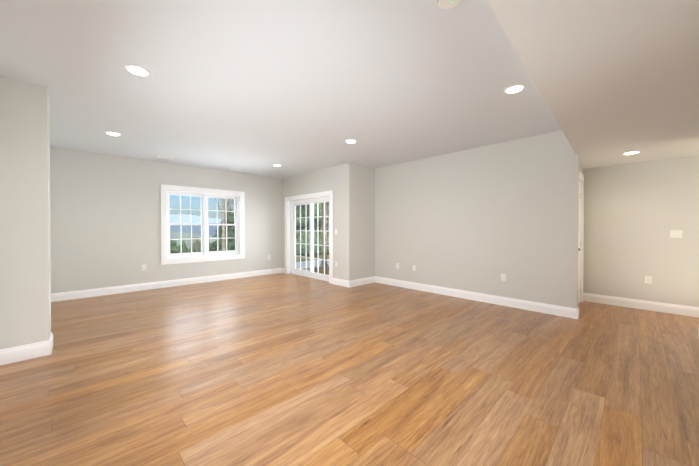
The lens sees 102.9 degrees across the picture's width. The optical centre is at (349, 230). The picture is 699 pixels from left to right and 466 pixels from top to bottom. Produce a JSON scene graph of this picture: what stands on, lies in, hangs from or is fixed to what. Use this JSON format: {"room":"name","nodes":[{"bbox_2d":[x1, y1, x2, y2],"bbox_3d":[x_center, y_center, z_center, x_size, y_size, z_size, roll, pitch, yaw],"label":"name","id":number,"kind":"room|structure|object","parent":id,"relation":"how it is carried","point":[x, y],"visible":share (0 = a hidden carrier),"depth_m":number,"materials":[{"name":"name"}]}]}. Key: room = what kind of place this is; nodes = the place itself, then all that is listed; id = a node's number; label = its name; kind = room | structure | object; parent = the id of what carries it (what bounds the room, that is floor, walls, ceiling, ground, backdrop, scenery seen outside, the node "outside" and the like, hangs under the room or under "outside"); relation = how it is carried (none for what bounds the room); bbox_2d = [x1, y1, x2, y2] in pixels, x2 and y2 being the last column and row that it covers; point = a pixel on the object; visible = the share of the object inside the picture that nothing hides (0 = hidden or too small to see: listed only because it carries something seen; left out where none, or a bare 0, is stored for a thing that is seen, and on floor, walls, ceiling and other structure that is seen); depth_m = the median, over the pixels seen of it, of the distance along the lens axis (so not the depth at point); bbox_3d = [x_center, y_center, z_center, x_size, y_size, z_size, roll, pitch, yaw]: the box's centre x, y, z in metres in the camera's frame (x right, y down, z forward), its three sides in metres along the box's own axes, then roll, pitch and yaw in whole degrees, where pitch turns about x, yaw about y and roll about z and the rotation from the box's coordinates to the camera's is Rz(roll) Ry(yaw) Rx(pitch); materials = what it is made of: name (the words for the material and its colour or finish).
{"room":"empty living room","nodes":[
{"label":"empty living room","id":0,"kind":"room"},
{"bbox_2d":[0,76,50,348],"bbox_3d":[-3.239,-0.088,2.755,0.365,2.660,0.300,0,1,-44],"label":"wall","id":1,"kind":"structure","parent":0,"point":[25,283],"depth_m":2.67,"materials":[{"name":"white paint"}]},
{"bbox_2d":[0,340,50,364],"bbox_3d":[-3.124,1.171,2.656,0.380,0.142,0.016,0,1,-44],"label":"baseboard","id":2,"kind":"structure","parent":1,"relation":"attached to","point":[23,352],"depth_m":2.66,"materials":[{"name":"white paint"}]},
{"bbox_2d":[49,332,52,353],"bbox_3d":[-3.098,1.170,2.892,0.016,0.142,0.315,0,1,-44],"label":"baseboard","id":3,"kind":"structure","parent":1,"relation":"attached to","point":[51,338],"depth_m":2.86,"materials":[{"name":"white paint"}]},
{"bbox_2d":[50,146,281,292],"bbox_3d":[-3.641,-0.114,6.376,5.090,2.660,0.250,0,1,-44],"label":"wall","id":4,"kind":"structure","parent":0,"point":[105,220],"depth_m":5.48,"materials":[{"name":"white paint"}]},
{"bbox_2d":[51,268,281,301],"bbox_3d":[-3.593,1.146,6.246,4.715,0.142,0.016,0,1,-44],"label":"baseboard","id":5,"kind":"structure","parent":4,"relation":"attached to","point":[62,296],"depth_m":5.76,"materials":[{"name":"white paint"}]},
{"bbox_2d":[161,184,244,264],"bbox_3d":[-3.393,-0.125,6.562,1.795,1.700,0.211,0,1,-44],"label":"window","id":6,"kind":"structure","parent":4,"relation":"in","point":[205,254],"depth_m":6.54,"materials":[{"name":"white paint"}]},
{"bbox_2d":[0,0,561,178],"bbox_3d":[0.553,-1.549,3.554,7.400,0.250,10.170,0,1,-44],"label":"ceiling","id":7,"kind":"structure","parent":0,"point":[262,87],"depth_m":2.62,"materials":[{"name":"white paint"}]},
{"bbox_2d":[105,131,120,135],"bbox_3d":[-3.488,-1.424,4.109,0.184,0.008,0.184,0,1,-44],"label":"recessed light","id":8,"kind":"object","parent":7,"relation":"in","point":[112,133],"visible":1,"depth_m":4.09,"materials":[{"name":"white paint"}]},
{"bbox_2d":[124,64,149,75],"bbox_3d":[-1.877,-1.412,2.468,0.184,0.008,0.184,0,1,-44],"label":"recessed light","id":9,"kind":"object","parent":7,"relation":"in","point":[136,70],"visible":1,"depth_m":2.45,"materials":[{"name":"white paint"}]},
{"bbox_2d":[345,139,356,142],"bbox_3d":[0.025,-1.426,4.471,0.184,0.008,0.184,0,1,-44],"label":"recessed light","id":10,"kind":"object","parent":7,"relation":"in","point":[350,141],"visible":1,"depth_m":4.46,"materials":[{"name":"white paint"}]},
{"bbox_2d":[437,0,460,8],"bbox_3d":[0.598,-1.390,1.667,0.144,0.042,0.144,0,1,-44],"label":"smoke detector","id":11,"kind":"object","parent":7,"relation":"attached to","point":[445,4],"visible":1,"depth_m":1.69,"materials":[{"name":"white plastic"}]},
{"bbox_2d":[504,84,524,93],"bbox_3d":[1.657,-1.414,2.794,0.184,0.008,0.184,0,1,-44],"label":"recessed light","id":12,"kind":"object","parent":7,"relation":"in","point":[516,88],"visible":1,"depth_m":2.78,"materials":[{"name":"white paint"}]},
{"bbox_2d":[282,163,356,280],"bbox_3d":[-0.868,-0.118,6.996,0.250,2.660,2.730,0,1,-44],"label":"wall","id":13,"kind":"structure","parent":0,"point":[340,181],"depth_m":6.15,"materials":[{"name":"white paint"}]},
{"bbox_2d":[285,190,332,283],"bbox_3d":[-1.007,0.151,7.113,0.251,2.121,2.030,0,1,-44],"label":"door frame","id":14,"kind":"structure","parent":13,"relation":"attached to","point":[293,202],"depth_m":7.15,"materials":[{"name":"white paint"}]},
{"bbox_2d":[332,278,349,286],"bbox_3d":[-0.190,1.147,6.118,0.016,0.142,0.545,0,1,-44],"label":"baseboard","id":15,"kind":"structure","parent":13,"relation":"attached to","point":[340,282],"depth_m":6.11,"materials":[{"name":"white paint"}]},
{"bbox_2d":[0,266,698,465],"bbox_3d":[0.560,1.336,3.568,7.400,0.200,10.150,0,1,-44],"label":"floor","id":16,"kind":"structure","parent":0,"point":[280,369],"depth_m":2.28,"materials":[{"name":"brown wood"}]},
{"bbox_2d":[357,164,374,278],"bbox_3d":[0.811,-0.117,6.899,2.020,2.660,0.250,0,1,-44],"label":"wall","id":17,"kind":"structure","parent":0,"point":[365,221],"depth_m":6.29,"materials":[{"name":"white paint"}]},
{"bbox_2d":[349,276,374,287],"bbox_3d":[0.292,1.146,6.218,0.845,0.142,0.016,0,1,-44],"label":"baseboard","id":18,"kind":"structure","parent":17,"relation":"attached to","point":[361,281],"depth_m":6.20,"materials":[{"name":"white paint"}]},
{"bbox_2d":[375,131,578,308],"bbox_3d":[1.919,-0.106,5.229,0.120,2.660,3.690,0,1,-44],"label":"wall","id":19,"kind":"structure","parent":0,"point":[480,219],"depth_m":4.70,"materials":[{"name":"white paint"}]},
{"bbox_2d":[375,276,577,318],"bbox_3d":[1.876,1.154,5.185,0.016,0.142,3.705,0,1,-44],"label":"baseboard","id":20,"kind":"structure","parent":19,"relation":"attached to","point":[568,312],"depth_m":4.68,"materials":[{"name":"white paint"}]},
{"bbox_2d":[501,274,505,280],"bbox_3d":[2.509,0.769,4.538,0.008,0.114,0.070,0,1,-44],"label":"electrical outlet","id":21,"kind":"object","parent":19,"relation":"attached to","point":[503,277],"visible":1,"depth_m":4.54,"materials":[{"name":"white plastic"}]},
{"bbox_2d":[486,0,698,168],"bbox_3d":[2.767,-1.223,1.235,6.865,0.370,3.355,0,1,-44],"label":"ceiling","id":22,"kind":"structure","parent":0,"point":[613,80],"depth_m":1.80,"materials":[{"name":"white paint"}]},
{"bbox_2d":[622,151,640,154],"bbox_3d":[3.834,-1.051,3.786,0.184,0.008,0.184,0,1,-44],"label":"recessed light","id":23,"kind":"object","parent":22,"relation":"in","point":[630,152],"visible":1,"depth_m":3.76,"materials":[{"name":"white paint"}]},
{"bbox_2d":[583,155,698,306],"bbox_3d":[4.009,-0.104,4.974,0.120,2.660,6.970,0,1,-44],"label":"wall","id":24,"kind":"structure","parent":0,"point":[635,214],"depth_m":4.32,"materials":[{"name":"white paint"}]},
{"bbox_2d":[583,293,698,317],"bbox_3d":[5.221,1.165,3.641,0.016,0.142,3.355,0,1,-44],"label":"baseboard","id":25,"kind":"structure","parent":24,"relation":"attached to","point":[691,311],"depth_m":4.31,"materials":[{"name":"white paint"}]},
{"bbox_2d":[645,276,651,283],"bbox_3d":[4.597,0.761,4.285,0.008,0.114,0.070,0,1,-44],"label":"electrical outlet","id":26,"kind":"object","parent":24,"relation":"attached to","point":[648,279],"visible":1,"depth_m":4.28,"materials":[{"name":"white plastic"}]},
{"bbox_2d":[670,230,681,237],"bbox_3d":[4.789,0.055,4.081,0.011,0.114,0.116,0,1,-44],"label":"light switch","id":27,"kind":"object","parent":24,"relation":"attached to","point":[675,233],"visible":1,"depth_m":4.08,"materials":[{"name":"white plastic"}]},
{"bbox_3d":[3.585,-0.100,4.464,1.200,2.660,0.120,0,1,-44],"label":"wall","id":28,"kind":"structure","parent":0,"visible":0},
{"bbox_2d":[578,171,583,303],"bbox_3d":[3.648,0.149,4.487,0.900,2.160,0.177,0,1,-44],"label":"door frame","id":29,"kind":"structure","parent":28,"relation":"attached to","point":[581,237],"depth_m":4.70,"materials":[{"name":"white paint"}]},
{"label":"outside","id":30,"kind":"structure","parent":0,"visible":0},
{"bbox_2d":[296,253,328,261],"bbox_3d":[-49.561,23.607,108.427,200.000,45.976,215.270,0,1,-44],"label":"ground","id":31,"kind":"structure","parent":30,"point":[303,258],"depth_m":13.14,"materials":[{"name":"green plant"}]},
{"bbox_2d":[170,238,180,253],"bbox_3d":[-16.959,2.796,26.526,3.811,4.061,3.390,0,1,-44],"label":"tree","id":32,"kind":"object","parent":31,"relation":"on","point":[172,246],"depth_m":26.29,"materials":[{"name":"green plant"}]},
{"bbox_2d":[178,240,189,252],"bbox_3d":[-20.350,3.806,34.246,4.216,5.418,4.128,0,1,-44],"label":"tree","id":33,"kind":"object","parent":31,"relation":"on","point":[184,247],"depth_m":33.95,"materials":[{"name":"green plant"}]},
{"bbox_2d":[189,239,200,252],"bbox_3d":[-22.338,4.364,39.924,5.166,6.430,5.759,0,1,-44],"label":"tree","id":34,"kind":"object","parent":31,"relation":"on","point":[195,246],"depth_m":39.57,"materials":[{"name":"green plant"}]},
{"bbox_2d":[183,229,211,251],"bbox_3d":[-15.065,2.131,27.857,2.900,5.111,1.879,0,1,-44],"label":"tree","id":35,"kind":"object","parent":31,"relation":"on","point":[195,241],"depth_m":27.63,"materials":[{"name":"green plant"}]},
{"bbox_2d":[209,207,234,250],"bbox_3d":[-9.092,0.487,20.937,3.366,4.406,3.819,0,1,-44],"label":"tree","id":36,"kind":"object","parent":31,"relation":"on","point":[229,235],"depth_m":20.24,"materials":[{"name":"green plant"}]},
{"bbox_2d":[215,198,230,250],"bbox_3d":[-7.332,-3.582,17.107,5.262,10.967,4.486,0,1,-44],"label":"tree","id":37,"kind":"object","parent":31,"relation":"on","point":[222,212],"depth_m":17.16,"materials":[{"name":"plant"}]},
{"bbox_2d":[221,198,233,217],"bbox_3d":[-9.381,-0.807,22.879,3.743,7.536,3.540,0,1,-44],"label":"tree","id":38,"kind":"object","parent":31,"relation":"on","point":[228,206],"depth_m":22.74,"materials":[{"name":"green plant"}]},
{"bbox_2d":[296,203,328,254],"bbox_3d":[-2.738,-2.904,16.144,5.684,9.348,6.054,0,1,-44],"label":"tree","id":39,"kind":"object","parent":31,"relation":"on","point":[305,223],"depth_m":14.62,"materials":[{"name":"green plant"}]},
{"bbox_2d":[296,259,328,268],"bbox_3d":[-0.201,1.264,9.239,3.780,0.095,4.460,0,1,-44],"label":"patio","id":40,"kind":"structure","parent":31,"relation":"on","point":[304,266],"depth_m":9.84,"materials":[{"name":"white concrete"}]},
{"bbox_2d":[320,202,328,265],"bbox_3d":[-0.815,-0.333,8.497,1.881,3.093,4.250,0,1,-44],"label":"post","id":41,"kind":"object","parent":40,"relation":"on","point":[322,229],"depth_m":9.42,"materials":[{"name":"brown wood"}]},
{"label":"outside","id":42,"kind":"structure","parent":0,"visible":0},
{"bbox_2d":[170,232,216,249],"bbox_3d":[-62.301,60.204,89.394,485.167,120.859,305.148,0,1,-44],"label":"forest","id":43,"kind":"object","parent":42,"point":[185,238],"depth_m":224.24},
{"bbox_2d":[170,223,218,235],"bbox_3d":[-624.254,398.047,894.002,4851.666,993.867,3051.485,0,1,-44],"label":"mountain","id":44,"kind":"structure","parent":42,"point":[176,228],"depth_m":2267.91},
{"bbox_2d":[170,214,221,223],"bbox_3d":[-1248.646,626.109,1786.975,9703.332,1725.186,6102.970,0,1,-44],"label":"cloud","id":45,"kind":"structure","parent":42,"point":[188,220],"depth_m":4500.54,"materials":[{"name":"white"}]}
]}

